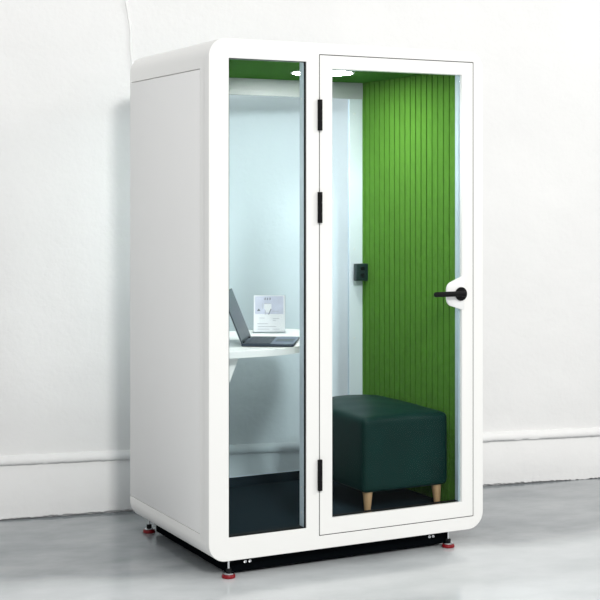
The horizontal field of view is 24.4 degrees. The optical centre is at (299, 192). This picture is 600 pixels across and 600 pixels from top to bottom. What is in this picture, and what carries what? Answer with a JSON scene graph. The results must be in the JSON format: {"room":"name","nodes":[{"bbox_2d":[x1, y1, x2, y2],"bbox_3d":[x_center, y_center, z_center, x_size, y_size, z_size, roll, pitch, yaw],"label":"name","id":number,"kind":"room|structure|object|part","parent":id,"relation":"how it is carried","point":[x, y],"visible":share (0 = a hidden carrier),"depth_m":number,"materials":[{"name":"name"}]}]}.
{"room":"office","nodes":[
{"label":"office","id":0,"kind":"room"},
{"bbox_2d":[0,0,599,519],"bbox_3d":[0.145,-0.175,7.526,10.500,3.600,0.206,0,0,-18],"label":"wall","id":1,"kind":"structure","parent":0,"point":[65,65],"depth_m":7.31,"materials":[{"name":"white paint"}]},
{"bbox_2d":[125,0,132,66],"bbox_3d":[-0.875,-1.015,7.095,0.072,1.080,0.022,0,0,-18],"label":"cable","id":2,"kind":"structure","parent":1,"relation":"attached to","point":[126,1],"depth_m":7.09,"materials":[{"name":"white paint"}]},
{"bbox_2d":[0,436,599,519],"bbox_3d":[0.173,1.472,7.437,10.500,0.308,0.061,0,0,-18],"label":"baseboard","id":3,"kind":"structure","parent":1,"relation":"attached to","point":[34,490],"depth_m":7.07,"materials":[{"name":"white paint"}]},
{"bbox_2d":[0,427,599,465],"bbox_3d":[0.175,1.344,7.430,10.500,0.145,0.066,0,0,-18],"label":"trim","id":4,"kind":"structure","parent":1,"relation":"attached to","point":[30,459],"depth_m":7.27,"materials":[{"name":"white paint"}]},
{"bbox_2d":[0,478,599,599],"bbox_3d":[1.351,1.685,3.768,10.500,0.120,8.300,0,0,-18],"label":"floor","id":5,"kind":"structure","parent":0,"point":[531,540],"depth_m":6.04,"materials":[{"name":"grey concrete"}]},
{"bbox_2d":[130,38,482,578],"bbox_3d":[0.027,0.486,6.518,1.383,2.277,0.984,0,0,-27],"label":"booth","id":6,"kind":"object","parent":5,"relation":"on","point":[415,116],"visible":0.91,"depth_m":6.35,"materials":[{"name":"white metal"}]},
{"bbox_3d":[-0.615,0.461,6.264,0.010,1.969,0.844,0,0,-27],"label":"panel","id":7,"kind":"part","parent":6,"relation":"part of","materials":[{"name":"white metal"}]},
{"bbox_2d":[229,288,299,346],"bbox_3d":[-0.176,0.562,6.291,0.323,0.236,0.331,0,0,5],"label":"laptop","id":8,"kind":"object","parent":6,"relation":"on","point":[235,314],"visible":0.98,"depth_m":6.26,"materials":[{"name":"metal"}]},
{"bbox_3d":[-0.290,0.555,6.301,0.094,0.223,0.330,0,0,5],"label":"lid","id":9,"kind":"part","parent":8,"relation":"part of","materials":[{"name":"grey metal"}]},
{"bbox_3d":[-0.190,1.429,6.935,1.158,0.044,0.006,0,0,-27],"label":"sill","id":10,"kind":"part","parent":6,"relation":"part of","materials":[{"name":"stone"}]},
{"bbox_2d":[253,295,285,332],"bbox_3d":[-0.149,0.588,6.760,0.158,0.184,0.072,0,0,0],"label":"sign holder","id":11,"kind":"object","parent":6,"relation":"on","point":[269,310],"visible":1,"depth_m":6.74,"materials":[{"name":"white paper"}]},
{"bbox_2d":[264,304,270,312],"bbox_3d":[-0.157,0.560,6.745,0.036,0.042,0.006,0,0,0],"label":"picture","id":12,"kind":"object","parent":11,"relation":"attached to","point":[267,307],"depth_m":6.75},
{"bbox_3d":[-0.150,0.545,6.748,0.138,0.085,0.011,0,0,0],"label":"tinted panel","id":13,"kind":"part","parent":11,"relation":"part of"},
{"bbox_3d":[-0.194,0.450,6.947,1.282,2.079,0.017,0,0,-27],"label":"frame","id":14,"kind":"part","parent":6,"relation":"part of","materials":[{"name":"white metal"}]},
{"bbox_2d":[291,70,354,75],"bbox_3d":[0.107,-0.567,6.578,0.304,0.006,0.304,0,0,-27],"label":"ceiling light","id":15,"kind":"object","parent":6,"relation":"on","point":[295,72],"depth_m":6.53,"materials":[{"name":"white plastic"}]},
{"bbox_3d":[0.009,-0.580,6.556,1.275,0.020,0.862,0,0,-27],"label":"ceiling panel","id":16,"kind":"part","parent":6,"relation":"part of","materials":[{"name":"green fabric"}]},
{"bbox_2d":[354,263,367,280],"bbox_3d":[0.313,0.408,7.151,0.067,0.088,0.035,0,0,-27],"label":"power socket","id":17,"kind":"object","parent":6,"relation":"attached to","point":[360,269],"depth_m":7.14,"materials":[{"name":"plastic"}]},
{"bbox_2d":[332,395,446,509],"bbox_3d":[0.342,1.219,6.637,0.460,0.466,0.653,0,0,-27],"label":"stool","id":18,"kind":"object","parent":6,"relation":"on","point":[380,443],"visible":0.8,"depth_m":6.37,"materials":[{"name":"green leather"}]},
{"bbox_3d":[0.307,1.402,6.303,0.047,0.100,0.047,0,0,-27],"label":"leg","id":19,"kind":"part","parent":18,"relation":"part of","materials":[{"name":"brown wood"}]},
{"bbox_3d":[0.634,1.402,6.472,0.047,0.100,0.047,0,0,-27],"label":"leg","id":20,"kind":"part","parent":18,"relation":"part of","materials":[{"name":"brown wood"}]},
{"bbox_3d":[0.437,0.439,6.238,0.674,1.960,0.008,0,0,-27],"label":"door glass","id":21,"kind":"part","parent":6,"relation":"part of","materials":[{"name":"clear glass"}]},
{"bbox_3d":[0.433,0.444,6.244,0.801,2.090,0.042,0,0,-27],"label":"door","id":22,"kind":"part","parent":6,"relation":"part of","materials":[{"name":"clear glass"}]},
{"bbox_3d":[0.546,0.441,6.833,0.055,2.021,0.862,0,0,-27],"label":"slatted panel","id":23,"kind":"part","parent":6,"relation":"part of","materials":[{"name":"green fabric"}]},
{"bbox_3d":[0.687,0.463,6.326,0.195,0.062,0.038,0,0,-27],"label":"door handle","id":24,"kind":"part","parent":6,"relation":"part of","materials":[{"name":"black metal"}]},
{"bbox_3d":[0.712,0.460,6.368,0.094,0.154,0.011,0,0,-27],"label":"lock plate","id":25,"kind":"part","parent":6,"relation":"part of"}
]}

